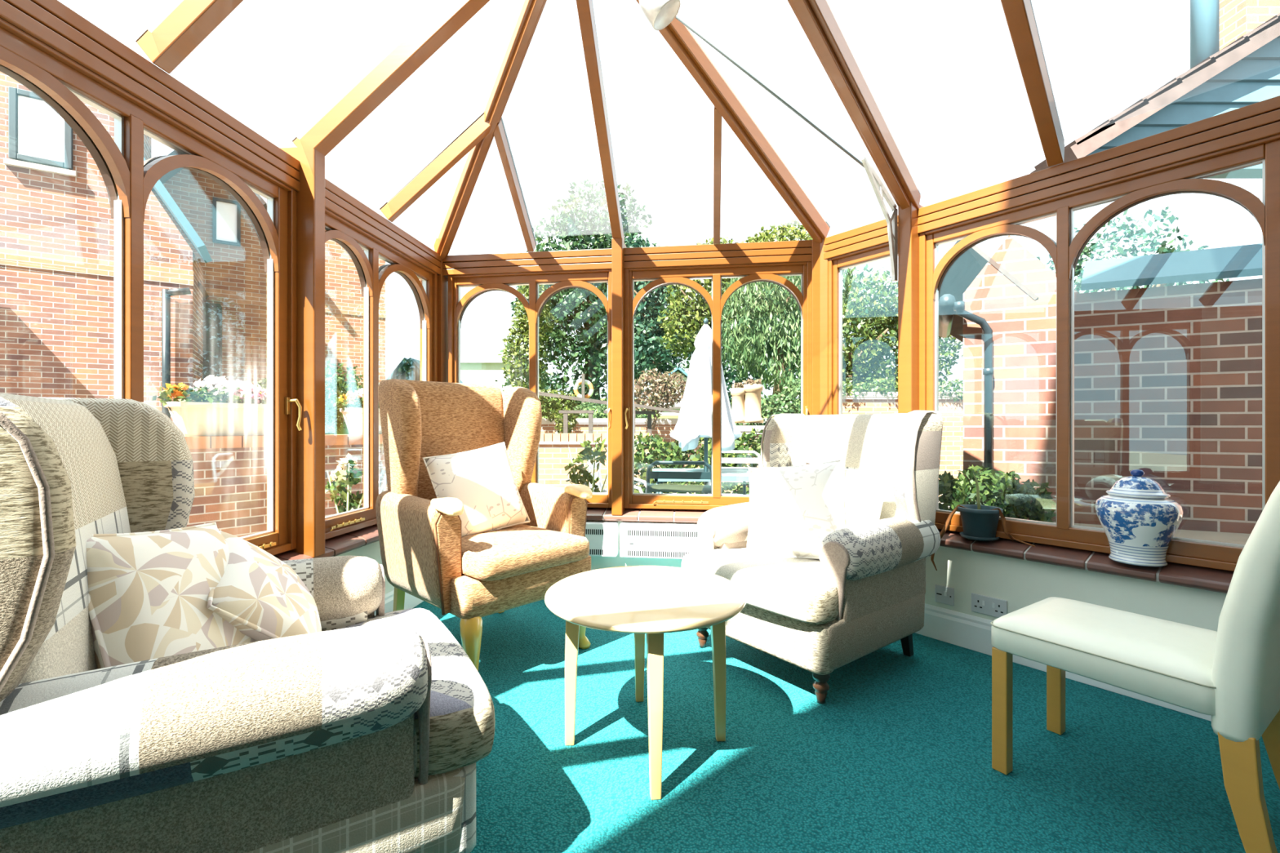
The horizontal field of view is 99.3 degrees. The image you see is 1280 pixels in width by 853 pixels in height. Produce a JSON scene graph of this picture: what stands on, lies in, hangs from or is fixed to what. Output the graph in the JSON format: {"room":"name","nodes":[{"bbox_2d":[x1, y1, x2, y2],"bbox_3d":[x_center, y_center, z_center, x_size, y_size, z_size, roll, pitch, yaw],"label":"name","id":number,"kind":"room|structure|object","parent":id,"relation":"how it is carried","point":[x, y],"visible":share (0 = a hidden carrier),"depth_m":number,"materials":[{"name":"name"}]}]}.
{"room":"conservatory","nodes":[
{"label":"conservatory","id":0,"kind":"room"},
{"bbox_2d":[335,541,394,594],"bbox_3d":[-1.670,0.865,1.187,0.260,0.570,4.750,0,0,6],"label":"wall","id":1,"kind":"structure","parent":0,"point":[372,551],"depth_m":2.79,"materials":[{"name":"beige paint"}]},
{"bbox_2d":[0,17,302,555],"bbox_3d":[-1.531,-0.237,1.651,0.148,1.495,1.263,0,0,6],"label":"window","id":2,"kind":"structure","parent":1,"relation":"in","point":[63,83],"depth_m":1.68,"materials":[{"name":"brown wood"}]},
{"bbox_2d":[273,524,378,560],"bbox_3d":[-1.575,0.543,1.177,0.192,0.084,4.750,0,0,6],"label":"window sill","id":3,"kind":"structure","parent":1,"relation":"on","point":[335,546],"depth_m":2.52,"materials":[{"name":"tile"}]},
{"bbox_2d":[280,146,324,558],"bbox_3d":[-1.446,-0.312,2.312,0.186,1.725,0.069,0,0,6],"label":"timber post","id":4,"kind":"object","parent":3,"relation":"on","point":[311,194],"visible":0.53,"depth_m":2.27,"materials":[{"name":"brown wood"}]},
{"bbox_2d":[437,258,448,382],"bbox_3d":[-1.343,-0.280,3.602,0.135,1.660,0.142,0,0,7],"label":"timber post","id":5,"kind":"object","parent":3,"relation":"on","point":[442,282],"visible":0.09,"depth_m":3.54,"materials":[{"name":"brown wood"}]},
{"bbox_2d":[324,208,437,539],"bbox_3d":[-1.410,-0.237,2.928,0.118,1.495,1.163,0,0,6],"label":"window","id":6,"kind":"structure","parent":1,"relation":"in","point":[365,250],"depth_m":2.84,"materials":[{"name":"brown wood"}]},
{"bbox_2d":[374,589,423,615],"bbox_3d":[-1.532,0.971,1.172,0.019,0.158,4.750,0,0,6],"label":"baseboard","id":7,"kind":"structure","parent":1,"relation":"attached to","point":[411,602],"depth_m":3.05,"materials":[{"name":"white paint"}]},
{"bbox_2d":[132,0,1064,259],"bbox_3d":[0.260,-1.660,0.980,3.762,1.152,4.880,0,0,6],"label":"rafters","id":8,"kind":"structure","parent":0,"point":[178,27],"depth_m":2.45,"materials":[{"name":"brown wood"}]},
{"bbox_2d":[0,0,440,275],"bbox_3d":[-1.610,-1.048,1.181,0.141,0.135,4.750,0,0,6],"label":"roof beam","id":9,"kind":"structure","parent":8,"relation":"attached to","point":[52,23],"depth_m":1.74,"materials":[{"name":"brown wood"}]},
{"bbox_2d":[442,240,812,278],"bbox_3d":[-0.102,-1.048,3.450,2.375,0.135,0.140,0,0,7],"label":"roof beam","id":10,"kind":"structure","parent":8,"relation":"attached to","point":[783,251],"depth_m":3.37,"materials":[{"name":"brown wood"}]},
{"bbox_2d":[639,0,680,30],"bbox_3d":[0.082,-1.858,2.281,0.175,0.350,0.146,0,0,-2],"label":"spotlight","id":11,"kind":"object","parent":8,"relation":"attached to","point":[660,14],"visible":1,"depth_m":2.26,"materials":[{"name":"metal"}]},
{"bbox_2d":[675,14,864,168],"bbox_3d":[0.657,-1.478,2.480,1.129,0.434,0.013,0,0,-25],"label":"rod","id":12,"kind":"object","parent":8,"relation":"attached to","point":[678,18],"visible":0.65,"depth_m":2.43,"materials":[{"name":"grey metal"}]},
{"bbox_2d":[823,95,1279,259],"bbox_3d":[1.700,-1.048,2.515,0.140,0.135,1.900,0,0,-37],"label":"roof beam","id":13,"kind":"structure","parent":8,"relation":"attached to","point":[1260,120],"depth_m":2.21,"materials":[{"name":"brown wood"}]},
{"bbox_2d":[586,520,697,568],"bbox_3d":[-0.094,0.865,3.510,2.375,0.570,0.260,0,0,7],"label":"wall","id":14,"kind":"structure","parent":0,"point":[597,562],"depth_m":3.38,"materials":[{"name":"beige paint"}]},
{"bbox_2d":[448,269,611,507],"bbox_3d":[-0.705,-0.237,3.500,1.097,1.495,0.148,0,0,7],"label":"window","id":15,"kind":"structure","parent":14,"relation":"in","point":[562,280],"depth_m":3.49,"materials":[{"name":"brown wood"}]},
{"bbox_2d":[585,520,617,556],"bbox_3d":[-0.468,0.693,3.387,0.665,0.205,0.077,0,0,7],"label":"heater","id":16,"kind":"object","parent":14,"relation":"attached to","point":[602,536],"visible":0.31,"depth_m":3.32,"materials":[{"name":"white paint"}]},
{"bbox_2d":[586,528,603,534],"bbox_3d":[-0.490,0.644,3.353,0.531,0.032,0.003,0,0,7],"label":"vent grille","id":17,"kind":"object","parent":16,"relation":"attached to","point":[586,529],"depth_m":3.32,"materials":[{"name":"white metal"}]},
{"bbox_2d":[589,549,603,555],"bbox_3d":[-0.490,0.767,3.353,0.531,0.032,0.003,0,0,7],"label":"vent grille","id":18,"kind":"object","parent":16,"relation":"attached to","point":[589,549],"depth_m":3.32,"materials":[{"name":"white metal"}]},
{"bbox_2d":[586,507,707,522],"bbox_3d":[-0.107,0.543,3.415,2.375,0.084,0.192,0,0,7],"label":"window sill","id":19,"kind":"structure","parent":14,"relation":"on","point":[593,513],"depth_m":3.33,"materials":[{"name":"tile"}]},
{"bbox_2d":[611,237,626,515],"bbox_3d":[-0.130,-0.305,3.413,0.066,1.700,0.180,0,0,7],"label":"timber post","id":20,"kind":"object","parent":19,"relation":"on","point":[618,245],"visible":0.87,"depth_m":3.33,"materials":[{"name":"brown wood"}]},
{"bbox_2d":[811,238,828,415],"bbox_3d":[1.115,-0.280,3.271,0.174,1.660,0.159,0,0,7],"label":"timber post","id":21,"kind":"object","parent":19,"relation":"on","point":[820,266],"visible":0.28,"depth_m":3.22,"materials":[{"name":"brown wood"}]},
{"bbox_2d":[619,521,699,559],"bbox_3d":[0.216,0.693,3.297,0.675,0.205,0.077,0,0,7],"label":"heater","id":22,"kind":"object","parent":14,"relation":"attached to","point":[637,540],"visible":0.71,"depth_m":3.28,"materials":[{"name":"white paint"}]},
{"bbox_2d":[627,550,688,557],"bbox_3d":[0.196,0.767,3.263,0.544,0.032,0.003,0,0,7],"label":"vent grille","id":23,"kind":"object","parent":22,"relation":"attached to","point":[628,550],"depth_m":3.27,"materials":[{"name":"white metal"}]},
{"bbox_2d":[627,529,698,537],"bbox_3d":[0.196,0.644,3.263,0.544,0.032,0.003,0,0,7],"label":"vent grille","id":24,"kind":"object","parent":22,"relation":"attached to","point":[628,530],"depth_m":3.27,"materials":[{"name":"white metal"}]},
{"bbox_2d":[624,262,811,510],"bbox_3d":[0.468,-0.237,3.346,1.137,1.495,0.148,0,0,7],"label":"window","id":25,"kind":"structure","parent":14,"relation":"in","point":[773,273],"depth_m":3.34,"materials":[{"name":"brown wood"}]},
{"bbox_2d":[413,599,1279,852],"bbox_3d":[0.350,1.070,0.100,4.970,0.040,7.492,0,0,-37],"label":"floor","id":26,"kind":"structure","parent":0,"point":[896,757],"depth_m":1.70,"materials":[{"name":"teal carpet"}]},
{"bbox_2d":[0,392,495,852],"bbox_3d":[-0.898,0.489,1.275,0.952,1.122,0.912,0,0,-32],"label":"armchair","id":27,"kind":"object","parent":26,"relation":"on","point":[366,732],"visible":0.89,"depth_m":0.95,"materials":[{"name":"beige fabric"}]},
{"bbox_2d":[86,522,257,668],"bbox_3d":[-1.062,0.410,1.242,0.230,0.395,0.404,0,0,7],"label":"cushion","id":28,"kind":"object","parent":27,"relation":"on","point":[148,591],"visible":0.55,"depth_m":1.14,"materials":[{"name":"beige fabric"}]},
{"bbox_2d":[206,530,321,640],"bbox_3d":[-0.997,0.450,1.449,0.248,0.365,0.416,0,0,-39],"label":"cushion","id":29,"kind":"object","parent":27,"relation":"on","point":[260,595],"visible":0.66,"depth_m":1.36,"materials":[{"name":"beige fabric"}]},
{"bbox_2d":[338,608,495,777],"bbox_3d":[-0.789,0.658,1.343,0.700,0.148,0.784,0,0,-32],"label":"seat cushion","id":30,"kind":"object","parent":27,"relation":"on","point":[447,738],"depth_m":1.15,"materials":[{"name":"grey fabric"}]},
{"bbox_2d":[375,378,592,671],"bbox_3d":[-0.730,0.411,2.625,0.878,1.290,0.828,0,0,43],"label":"chair","id":31,"kind":"object","parent":26,"relation":"on","point":[425,556],"visible":0.87,"depth_m":2.45,"materials":[{"name":"brown fabric"}]},
{"bbox_2d":[422,441,530,536],"bbox_3d":[-0.784,0.315,2.648,0.496,0.470,0.214,0,0,-44],"label":"cushion","id":32,"kind":"object","parent":31,"relation":"on","point":[482,479],"visible":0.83,"depth_m":2.59,"materials":[{"name":"white fabric"}]},
{"bbox_2d":[461,524,589,581],"bbox_3d":[-0.672,0.558,2.571,0.720,0.113,0.570,0,0,43],"label":"seat cushion","id":33,"kind":"object","parent":31,"relation":"on","point":[521,549],"depth_m":2.34,"materials":[{"name":"beige fabric"}]},
{"bbox_2d":[544,565,746,799],"bbox_3d":[0.018,0.797,1.815,0.664,0.505,0.664,0,0,0],"label":"coffee table","id":34,"kind":"object","parent":26,"relation":"on","point":[654,601],"visible":1,"depth_m":1.73,"materials":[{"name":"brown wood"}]},
{"bbox_2d":[681,410,943,704],"bbox_3d":[0.776,0.489,2.543,0.952,1.122,0.912,0,0,-37],"label":"armchair","id":35,"kind":"object","parent":26,"relation":"on","point":[864,593],"visible":0.73,"depth_m":2.31,"materials":[{"name":"beige fabric"}]},
{"bbox_2d":[681,547,839,624],"bbox_3d":[0.673,0.658,2.466,0.700,0.148,0.784,0,0,-37],"label":"seat cushion","id":36,"kind":"object","parent":35,"relation":"on","point":[796,589],"depth_m":2.16,"materials":[{"name":"beige fabric"}]},
{"bbox_2d":[746,458,844,559],"bbox_3d":[0.717,0.390,2.524,0.515,0.482,0.241,0,0,31],"label":"cushion","id":37,"kind":"object","parent":35,"relation":"on","point":[793,509],"visible":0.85,"depth_m":2.46,"materials":[{"name":"white fabric"}]},
{"bbox_2d":[804,461,891,527],"bbox_3d":[0.909,0.391,2.518,0.175,0.439,0.449,0,0,-39],"label":"cushion","id":38,"kind":"object","parent":35,"relation":"on","point":[864,491],"visible":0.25,"depth_m":2.40,"materials":[{"name":"white fabric"}]},
{"bbox_2d":[990,480,1279,852],"bbox_3d":[1.433,0.560,1.524,0.449,0.980,0.658,0,0,-33],"label":"dining chair","id":39,"kind":"object","parent":26,"relation":"on","point":[1230,674],"visible":1,"depth_m":1.33,"materials":[{"name":"beige leather"}]},
{"bbox_2d":[924,546,1226,631],"bbox_3d":[1.748,0.865,2.552,0.260,0.570,1.900,0,0,-37],"label":"wall","id":40,"kind":"structure","parent":0,"point":[1021,583],"depth_m":2.32,"materials":[{"name":"beige paint"}]},
{"bbox_2d":[828,242,889,414],"bbox_3d":[1.282,-0.237,3.050,0.103,1.495,0.463,0,0,-37],"label":"window","id":41,"kind":"structure","parent":40,"relation":"in","point":[836,264],"depth_m":3.18,"materials":[{"name":"brown wood"}]},
{"bbox_2d":[934,584,954,605],"bbox_3d":[1.490,0.825,2.663,0.012,0.086,0.088,0,0,-38],"label":"wall socket","id":42,"kind":"object","parent":40,"relation":"attached to","point":[943,594],"visible":1,"depth_m":2.66,"materials":[{"name":"white plastic"}]},
{"bbox_2d":[971,592,1007,617],"bbox_3d":[1.608,0.828,2.508,0.012,0.086,0.148,0,0,-37],"label":"wall socket","id":43,"kind":"object","parent":40,"relation":"attached to","point":[993,606],"visible":0.93,"depth_m":2.50,"materials":[{"name":"white plastic"}]},
{"bbox_2d":[937,528,1234,593],"bbox_3d":[1.672,0.543,2.494,0.192,0.084,1.900,0,0,-37],"label":"window sill","id":44,"kind":"structure","parent":40,"relation":"on","point":[1213,580],"depth_m":2.19,"materials":[{"name":"tile"}]},
{"bbox_2d":[897,201,924,413],"bbox_3d":[1.415,-0.297,2.816,0.186,1.685,0.070,0,0,-37],"label":"timber post","id":45,"kind":"object","parent":44,"relation":"on","point":[908,235],"visible":0.39,"depth_m":2.76,"materials":[{"name":"brown wood"}]},
{"bbox_2d":[861,155,897,281],"bbox_3d":[1.195,-1.028,2.710,0.322,0.559,0.016,0,0,-37],"label":"bracket","id":46,"kind":"object","parent":45,"relation":"attached to","point":[880,190],"visible":1,"depth_m":2.76,"materials":[{"name":"white metal"}]},
{"bbox_2d":[930,473,1035,570],"bbox_3d":[1.591,0.454,2.538,0.408,0.474,0.182,0,0,35],"label":"potted plant","id":47,"kind":"object","parent":44,"relation":"on","point":[980,522],"visible":0.99,"depth_m":2.49,"materials":[{"name":"green plant"}]},
{"bbox_2d":[1094,469,1183,567],"bbox_3d":[1.922,0.344,2.102,0.252,0.357,0.252,0,0,0],"label":"ginger jar","id":48,"kind":"object","parent":44,"relation":"on","point":[1139,522],"visible":1,"depth_m":2.03,"materials":[{"name":"blue ceramic"}]},
{"bbox_2d":[915,603,1262,736],"bbox_3d":[1.637,0.971,2.467,0.020,0.158,1.900,0,0,-38],"label":"baseboard","id":49,"kind":"structure","parent":40,"relation":"attached to","point":[970,632],"depth_m":2.55,"materials":[{"name":"white paint"}]},
{"bbox_2d":[919,134,1279,571],"bbox_3d":[1.840,-0.237,2.322,0.103,1.495,1.232,0,0,-37],"label":"window","id":50,"kind":"structure","parent":40,"relation":"in","point":[1188,176],"depth_m":2.27,"materials":[{"name":"brown wood"}]},
{"label":"outside","id":51,"kind":"structure","parent":0,"visible":0},
{"bbox_2d":[324,398,799,434],"bbox_3d":[0.000,-0.300,27.600,60.000,2.900,34.800,0,0,0],"label":"bank","id":52,"kind":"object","parent":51,"point":[344,431],"depth_m":12.20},
{"bbox_2d":[151,150,386,435],"bbox_3d":[-7.731,-1.932,10.902,4.560,6.165,4.000,0,0,-33],"label":"gabled house","id":53,"kind":"structure","parent":52,"relation":"on","point":[233,290],"depth_m":9.97,"materials":[{"name":"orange brick"}]},
{"bbox_2d":[386,357,463,383],"bbox_3d":[-6.293,-0.356,16.400,1.855,3.013,3.400,0,0,0],"label":"garage","id":54,"kind":"structure","parent":52,"relation":"on","point":[408,368],"depth_m":14.91,"materials":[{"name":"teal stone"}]},
{"bbox_2d":[460,346,549,395],"bbox_3d":[-7.800,-2.350,30.000,4.800,3.800,6.400,0,0,0],"label":"house","id":55,"kind":"structure","parent":52,"relation":"on","point":[482,365],"depth_m":27.00,"materials":[{"name":"stone"}]},
{"bbox_2d":[501,284,559,391],"bbox_3d":[-3.484,-2.707,17.000,1.718,4.268,1.384,0,0,20],"label":"clipped shrub","id":56,"kind":"object","parent":52,"relation":"on","point":[522,324],"visible":0.6,"depth_m":16.75,"materials":[{"name":"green plant"}]},
{"bbox_2d":[494,178,669,404],"bbox_3d":[-1.838,-4.923,20.889,6.662,9.002,4.621,0,0,7],"label":"tree","id":57,"kind":"object","parent":52,"relation":"on","point":[593,333],"visible":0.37,"depth_m":19.87,"materials":[{"name":"green plant"}]},
{"bbox_2d":[581,373,584,405],"bbox_3d":[-1.345,-0.699,12.895,0.070,1.098,0.070,0,0,0],"label":"post","id":58,"kind":"object","parent":52,"relation":"on","point":[582,375],"visible":0.64,"depth_m":12.86,"materials":[{"name":"white wood"}]},
{"bbox_2d":[573,379,593,398],"bbox_3d":[-1.345,-0.884,13.000,0.480,0.480,0.095,0,0,0],"label":"lifebuoy","id":59,"kind":"object","parent":58,"relation":"hanging from","point":[588,383],"visible":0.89,"depth_m":12.96,"materials":[{"name":"beige plastic"}]},
{"bbox_2d":[569,401,650,417],"bbox_3d":[-0.593,-0.255,10.591,1.679,0.489,0.688,0,0,0],"label":"shrub","id":60,"kind":"object","parent":52,"relation":"on","point":[601,409],"visible":0.31,"depth_m":10.47,"materials":[{"name":"green plant"}]},
{"bbox_2d":[623,231,686,402],"bbox_3d":[0.300,-3.790,19.006,2.835,5.898,2.333,0,0,0],"label":"tree","id":61,"kind":"object","parent":52,"relation":"on","point":[646,325],"visible":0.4,"depth_m":18.39,"materials":[{"name":"green plant"}]},
{"bbox_2d":[658,367,688,415],"bbox_3d":[0.914,-0.799,13.450,1.083,1.199,1.200,0,0,0],"label":"shed","id":62,"kind":"object","parent":52,"relation":"on","point":[677,406],"visible":0.18,"depth_m":13.00,"materials":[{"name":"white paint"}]},
{"bbox_2d":[657,235,756,359],"bbox_3d":[2.123,-3.197,16.512,3.210,5.116,2.207,0,0,-9],"label":"tree","id":63,"kind":"object","parent":52,"relation":"on","point":[683,312],"visible":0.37,"depth_m":16.04,"materials":[{"name":"green plant"}]},
{"bbox_2d":[740,218,813,331],"bbox_3d":[7.025,-5.605,26.934,5.392,9.327,3.593,0,0,8],"label":"tree","id":64,"kind":"object","parent":52,"relation":"on","point":[794,233],"visible":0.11,"depth_m":26.16,"materials":[{"name":"green plant"}]},
{"bbox_2d":[684,263,897,408],"bbox_3d":[4.868,-2.728,17.010,6.976,4.694,2.501,0,0,0],"label":"tree","id":65,"kind":"object","parent":52,"relation":"on","point":[729,374],"visible":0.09,"depth_m":16.58,"materials":[{"name":"green plant"}]},
{"bbox_2d":[721,266,864,411],"bbox_3d":[3.634,-2.292,13.076,3.594,3.907,2.352,0,0,3],"label":"weeping tree","id":66,"kind":"object","parent":52,"relation":"on","point":[775,315],"visible":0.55,"depth_m":12.71,"materials":[{"name":"green plant"}]},
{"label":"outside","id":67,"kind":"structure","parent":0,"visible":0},
{"bbox_3d":[0.000,1.210,24.000,80.000,0.120,72.000,0,0,0],"label":"ground","id":68,"kind":"structure","parent":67,"visible":0},
{"bbox_2d":[0,71,212,423],"bbox_3d":[-10.378,-2.050,6.036,8.836,6.400,2.550,0,0,-33],"label":"brick house","id":69,"kind":"structure","parent":68,"relation":"on","point":[57,225],"depth_m":7.65,"materials":[{"name":"brick"}]},
{"bbox_2d":[184,434,387,537],"bbox_3d":[-4.495,0.618,4.411,0.930,1.065,7.901,0,0,36],"label":"brick wall","id":70,"kind":"structure","parent":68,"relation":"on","point":[230,472],"depth_m":4.90,"materials":[{"name":"red brick"}]},
{"bbox_2d":[151,374,266,435],"bbox_3d":[-3.708,-0.189,4.975,0.355,0.542,1.139,0,0,36],"label":"trough","id":71,"kind":"object","parent":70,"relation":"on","point":[221,417],"visible":0.88,"depth_m":4.80,"materials":[{"name":"beige stone"}]},
{"bbox_2d":[235,360,363,434],"bbox_3d":[-3.884,-0.341,6.295,1.595,0.897,0.872,0,0,0],"label":"clipped shrub","id":72,"kind":"object","parent":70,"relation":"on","point":[339,384],"visible":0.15,"depth_m":6.24,"materials":[{"name":"green plant"}]},
{"bbox_2d":[333,388,382,434],"bbox_3d":[-2.892,-0.189,6.087,0.351,0.541,1.052,0,0,36],"label":"trough","id":73,"kind":"object","parent":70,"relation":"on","point":[353,415],"visible":0.2,"depth_m":5.78,"materials":[{"name":"beige stone"}]},
{"bbox_2d":[324,380,363,421],"bbox_3d":[-3.900,-0.340,6.992,0.875,0.575,0.671,0,0,0],"label":"clipped shrub","id":74,"kind":"object","parent":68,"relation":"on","point":[329,381],"visible":0.09,"depth_m":6.86,"materials":[{"name":"green plant"}]},
{"bbox_2d":[324,453,363,513],"bbox_3d":[-2.425,0.683,4.508,0.401,0.935,0.289,0,0,10],"label":"rose bush","id":75,"kind":"object","parent":68,"relation":"on","point":[346,465],"visible":0.7,"depth_m":4.47,"materials":[{"name":"green plant"}]},
{"bbox_2d":[339,469,386,510],"bbox_3d":[-2.346,0.778,4.752,0.517,0.768,0.436,0,0,-30],"label":"garden chair","id":76,"kind":"object","parent":68,"relation":"on","point":[381,477],"visible":0.15,"depth_m":4.63,"materials":[{"name":"white plastic"}]},
{"bbox_2d":[538,388,580,433],"bbox_3d":[-1.515,-0.227,9.687,0.965,0.930,0.690,0,0,14],"label":"shrub","id":77,"kind":"object","parent":68,"relation":"on","point":[559,403],"visible":0.65,"depth_m":9.48,"materials":[{"name":"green plant"}]},
{"bbox_2d":[564,435,607,492],"bbox_3d":[-0.403,0.613,4.507,0.433,1.077,0.325,0,0,0],"label":"rose bush","id":78,"kind":"object","parent":68,"relation":"on","point":[587,454],"visible":0.57,"depth_m":4.44,"materials":[{"name":"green plant"}]},
{"bbox_2d":[538,433,649,490],"bbox_3d":[-0.775,0.625,7.805,1.850,1.050,0.270,0,0,0],"label":"wall","id":79,"kind":"structure","parent":68,"relation":"on","point":[554,455],"depth_m":7.70,"materials":[{"name":"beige brick"}]},
{"bbox_2d":[538,391,679,454],"bbox_3d":[-0.596,0.264,9.089,2.696,1.772,0.739,0,0,17],"label":"railing","id":80,"kind":"object","parent":68,"relation":"on","point":[649,414],"visible":0.33,"depth_m":8.99,"materials":[{"name":"wood"}]},
{"bbox_2d":[586,456,646,493],"bbox_3d":[-0.156,0.703,4.953,0.581,0.895,0.588,0,0,5],"label":"armchair","id":81,"kind":"object","parent":68,"relation":"on","point":[597,473],"visible":0.2,"depth_m":5.11,"materials":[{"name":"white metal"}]},
{"bbox_2d":[540,417,772,482],"bbox_3d":[0.500,0.500,10.110,7.440,1.300,0.300,0,0,0],"label":"wall","id":82,"kind":"structure","parent":68,"relation":"on","point":[664,426],"depth_m":10.00,"materials":[{"name":"orange brick"}]},
{"bbox_2d":[634,368,686,430],"bbox_3d":[0.360,-0.486,9.598,1.108,1.093,0.654,0,0,0],"label":"shrub","id":83,"kind":"object","parent":68,"relation":"on","point":[664,391],"visible":0.91,"depth_m":9.48,"materials":[{"name":"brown plant"}]},
{"bbox_2d":[644,461,711,493],"bbox_3d":[0.335,0.703,4.314,0.588,0.895,0.581,0,0,8],"label":"armchair","id":84,"kind":"object","parent":68,"relation":"on","point":[650,488],"visible":0.3,"depth_m":4.04,"materials":[{"name":"metal"}]},
{"bbox_2d":[634,426,765,493],"bbox_3d":[0.983,0.571,6.381,2.814,1.363,0.901,0,0,0],"label":"garden plants","id":85,"kind":"object","parent":68,"relation":"on","point":[676,454],"visible":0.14,"depth_m":6.18,"materials":[{"name":"green plant"}]},
{"bbox_2d":[652,468,749,494],"bbox_3d":[0.600,0.783,4.970,0.960,0.736,0.840,0,0,0],"label":"garden table","id":86,"kind":"object","parent":68,"relation":"on","point":[727,474],"visible":0.21,"depth_m":4.83,"materials":[{"name":"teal metal"}]},
{"bbox_2d":[669,317,742,493],"bbox_3d":[0.600,0.080,4.950,0.623,2.140,0.501,0,0,-19],"label":"parasol","id":87,"kind":"object","parent":68,"relation":"on","point":[694,423],"visible":0.73,"depth_m":4.86,"materials":[{"name":"fabric"}]},
{"bbox_2d":[701,426,764,493],"bbox_3d":[1.725,0.570,7.410,1.790,1.160,0.300,0,0,0],"label":"wall","id":88,"kind":"structure","parent":68,"relation":"on","point":[741,428],"depth_m":7.26,"materials":[{"name":"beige brick"}]},
{"bbox_2d":[730,382,745,422],"bbox_3d":[1.336,-0.328,7.400,0.218,0.556,0.218,0,0,0],"label":"chimney pot","id":89,"kind":"object","parent":88,"relation":"on","point":[737,392],"visible":0.94,"depth_m":7.32,"materials":[{"name":"ceramic"}]},
{"bbox_2d":[742,378,763,422],"bbox_3d":[1.528,-0.355,7.400,0.299,0.610,0.299,0,0,0],"label":"chimney pot","id":90,"kind":"object","parent":88,"relation":"on","point":[753,411],"visible":0.95,"depth_m":7.29,"materials":[{"name":"ceramic"}]},
{"bbox_2d":[707,450,761,494],"bbox_3d":[0.986,0.703,5.536,0.588,0.895,0.581,0,0,10],"label":"armchair","id":91,"kind":"object","parent":68,"relation":"on","point":[756,460],"visible":0.12,"depth_m":5.79,"materials":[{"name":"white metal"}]},
{"bbox_2d":[734,372,800,426],"bbox_3d":[2.053,0.189,8.001,1.590,2.019,0.704,0,0,0],"label":"shrub","id":92,"kind":"object","parent":68,"relation":"on","point":[783,404],"visible":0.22,"depth_m":7.90,"materials":[{"name":"green plant"}]},
{"bbox_2d":[842,391,963,496],"bbox_3d":[4.175,0.310,8.510,2.890,1.680,0.300,0,0,0],"label":"wall","id":93,"kind":"structure","parent":68,"relation":"on","point":[951,460],"depth_m":8.40,"materials":[{"name":"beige brick"}]},
{"bbox_2d":[842,376,963,401],"bbox_3d":[3.976,-0.565,8.493,2.993,0.450,0.580,0,0,0],"label":"ivy","id":94,"kind":"object","parent":93,"relation":"on","point":[863,387],"visible":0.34,"depth_m":8.36,"materials":[{"name":"green plant"}]},
{"bbox_2d":[842,266,963,391],"bbox_3d":[4.226,-0.970,9.619,2.956,3.663,1.404,0,0,4],"label":"tree","id":95,"kind":"object","parent":68,"relation":"on","point":[877,317],"visible":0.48,"depth_m":9.33,"materials":[{"name":"green plant"}]},
{"bbox_2d":[938,235,1262,533],"bbox_3d":[4.554,-0.095,3.699,5.007,2.490,2.534,0,0,25],"label":"extension","id":96,"kind":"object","parent":68,"relation":"on","point":[1168,380],"visible":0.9,"depth_m":3.24,"materials":[{"name":"brick"}]},
{"bbox_2d":[1036,206,1229,293],"bbox_3d":[7.598,-1.108,8.581,3.590,4.537,1.756,0,0,0],"label":"tree","id":97,"kind":"object","parent":68,"relation":"on","point":[1159,247],"visible":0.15,"depth_m":8.29,"materials":[{"name":"green plant"}]},
{"bbox_2d":[1053,521,1250,544],"bbox_3d":[3.060,0.870,2.700,2.680,0.560,1.480,0,0,0],"label":"terrace","id":98,"kind":"object","parent":68,"relation":"on","point":[1225,537],"depth_m":2.93,"materials":[{"name":"beige stone"}]},
{"bbox_2d":[938,464,1056,522],"bbox_3d":[1.984,0.441,3.160,0.844,0.439,0.358,0,0,0],"label":"hedge","id":99,"kind":"object","parent":98,"relation":"on","point":[1013,498],"visible":0.63,"depth_m":3.09,"materials":[{"name":"green plant"}]},
{"bbox_2d":[1030,0,1279,178],"bbox_3d":[5.988,-2.200,5.275,4.303,6.700,0.850,0,0,0],"label":"neighbouring roof","id":100,"kind":"object","parent":68,"relation":"on","point":[1235,44],"visible":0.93,"depth_m":5.01,"materials":[{"name":"grey tile"}]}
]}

